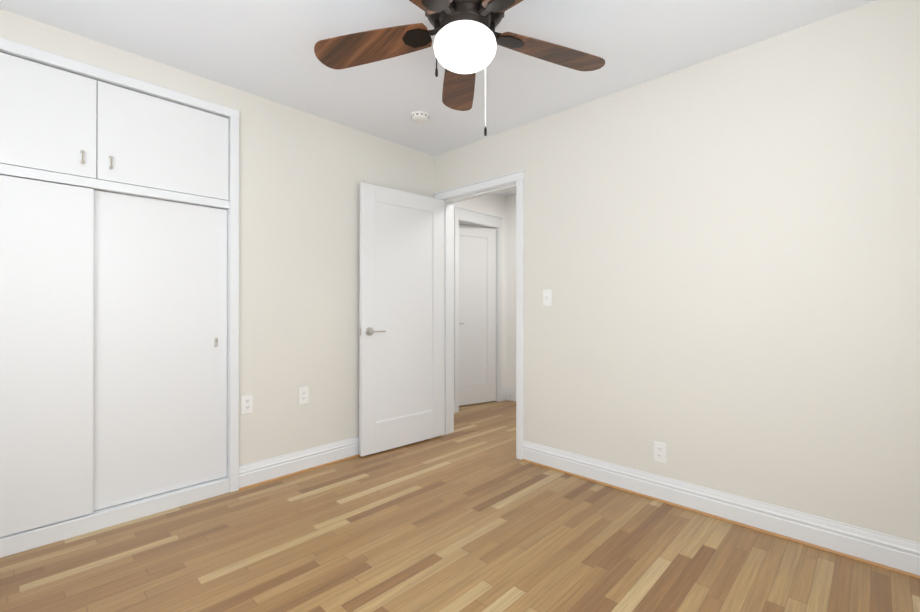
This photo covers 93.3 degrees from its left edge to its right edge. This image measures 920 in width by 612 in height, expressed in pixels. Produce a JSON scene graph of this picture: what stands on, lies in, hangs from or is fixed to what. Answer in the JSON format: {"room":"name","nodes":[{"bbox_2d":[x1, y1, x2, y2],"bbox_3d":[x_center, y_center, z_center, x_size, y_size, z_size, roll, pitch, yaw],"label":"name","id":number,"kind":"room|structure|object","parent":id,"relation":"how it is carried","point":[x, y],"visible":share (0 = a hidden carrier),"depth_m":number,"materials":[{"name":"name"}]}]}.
{"room":"empty bedroom","nodes":[
{"label":"empty bedroom","id":0,"kind":"room"},
{"bbox_2d":[0,8,433,465],"bbox_3d":[-1.452,-0.102,2.646,0.140,2.440,3.680,0,0,44],"label":"wall","id":1,"kind":"structure","parent":0,"point":[303,175],"depth_m":2.90,"materials":[{"name":"paint"}]},
{"bbox_2d":[241,394,252,414],"bbox_3d":[-1.314,0.608,2.681,0.008,0.115,0.070,0,0,44],"label":"electrical outlet","id":2,"kind":"object","parent":1,"relation":"attached to","point":[246,404],"visible":1,"depth_m":2.68,"materials":[{"name":"white plastic"}]},
{"bbox_2d":[239,436,359,490],"bbox_3d":[-1.393,1.048,2.587,0.024,0.140,3.400,0,0,44],"label":"baseboard","id":3,"kind":"structure","parent":1,"relation":"attached to","point":[267,470],"depth_m":2.90,"materials":[{"name":"white wood"}]},
{"bbox_2d":[299,387,307,404],"bbox_3d":[-1.061,0.609,2.946,0.008,0.115,0.070,0,0,44],"label":"electrical outlet","id":4,"kind":"object","parent":1,"relation":"attached to","point":[303,395],"visible":1,"depth_m":2.94,"materials":[{"name":"white plastic"}]},
{"bbox_2d":[0,0,876,196],"bbox_3d":[-0.238,-1.372,2.558,5.140,0.100,5.230,0,0,44],"label":"ceiling","id":5,"kind":"structure","parent":0,"point":[263,48],"depth_m":2.21,"materials":[{"name":"paint"}]},
{"bbox_2d":[410,111,429,122],"bbox_3d":[-0.277,-1.303,3.006,0.134,0.037,0.134,0,0,44],"label":"smoke detector","id":6,"kind":"object","parent":5,"relation":"attached to","point":[420,116],"visible":1,"depth_m":2.97,"materials":[{"name":"white plastic"}]},
{"bbox_2d":[314,0,604,135],"bbox_3d":[0.031,-1.020,1.732,1.280,0.608,1.294,0,0,44],"label":"ceiling fan","id":7,"kind":"object","parent":5,"relation":"hanging from","point":[466,42],"visible":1,"depth_m":1.82,"materials":[{"name":"brown wood"}]},
{"bbox_2d":[0,400,919,611],"bbox_3d":[-0.238,1.148,2.553,5.140,0.060,5.230,0,0,44],"label":"floor","id":8,"kind":"structure","parent":0,"point":[471,512],"depth_m":1.95,"materials":[{"name":"brown wood"}]},
{"bbox_2d":[0,37,238,557],"bbox_3d":[-2.024,-0.035,2.370,0.618,2.305,1.330,0,0,44],"label":"closet","id":9,"kind":"object","parent":8,"relation":"on","point":[114,279],"depth_m":2.22,"materials":[{"name":"white wood"}]},
{"bbox_2d":[454,193,505,388],"bbox_3d":[0.114,-0.098,4.670,0.400,2.440,1.411,0,0,44],"label":"wall","id":10,"kind":"structure","parent":0,"point":[494,204],"depth_m":5.17,"materials":[{"name":"paint"}]},
{"bbox_2d":[459,224,495,405],"bbox_3d":[0.126,0.101,4.950,0.228,2.018,0.653,0,0,44],"label":"hall door","id":11,"kind":"structure","parent":10,"relation":"in","point":[477,314],"depth_m":4.96,"materials":[{"name":"white wood"}]},
{"bbox_2d":[454,206,502,412],"bbox_3d":[0.158,0.095,4.904,0.140,2.055,0.700,0,0,44],"label":"door frame","id":12,"kind":"structure","parent":10,"relation":"attached to","point":[469,223],"depth_m":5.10,"materials":[{"name":"white wood"}]},
{"bbox_2d":[461,195,515,388],"bbox_3d":[1.524,-0.099,4.392,5.140,2.440,0.140,0,0,44],"label":"wall","id":13,"kind":"structure","parent":0,"point":[511,291],"depth_m":5.17,"materials":[{"name":"paint"}]},
{"bbox_2d":[504,388,515,400],"bbox_3d":[1.884,1.050,3.927,3.700,0.140,0.030,0,0,44],"label":"baseboard","id":14,"kind":"structure","parent":13,"relation":"attached to","point":[509,394],"depth_m":5.17,"materials":[{"name":"white wood"}]},
{"bbox_2d":[434,0,919,542],"bbox_3d":[1.065,-0.102,2.685,3.440,2.440,0.140,0,0,44],"label":"wall","id":15,"kind":"structure","parent":0,"point":[722,258],"depth_m":2.21,"materials":[{"name":"paint"}]},
{"bbox_2d":[433,169,524,459],"bbox_3d":[0.178,0.092,3.534,0.845,2.055,0.140,0,0,44],"label":"door frame","id":16,"kind":"structure","parent":15,"relation":"attached to","point":[448,315],"depth_m":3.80,"materials":[{"name":"white wood"}]},
{"bbox_2d":[359,182,443,455],"bbox_3d":[-0.444,0.099,3.486,0.129,2.018,0.811,0,0,44],"label":"door","id":17,"kind":"structure","parent":16,"relation":"attached to","point":[401,350],"depth_m":3.43,"materials":[{"name":"white wood"}]},
{"bbox_2d":[543,290,551,305],"bbox_3d":[0.603,-0.056,3.016,0.070,0.115,0.021,0,0,44],"label":"light switch","id":18,"kind":"object","parent":15,"relation":"attached to","point":[547,297],"visible":1,"depth_m":3.02,"materials":[{"name":"white plastic"}]},
{"bbox_2d":[654,441,666,463],"bbox_3d":[1.151,0.843,2.498,0.070,0.115,0.008,0,0,44],"label":"electrical outlet","id":19,"kind":"object","parent":15,"relation":"attached to","point":[660,452],"visible":1,"depth_m":2.49,"materials":[{"name":"white plastic"}]},
{"bbox_2d":[522,441,919,578],"bbox_3d":[1.303,1.047,2.341,2.343,0.140,0.024,0,0,44],"label":"baseboard","id":20,"kind":"structure","parent":15,"relation":"attached to","point":[887,552],"depth_m":2.19,"materials":[{"name":"white wood"}]}
]}

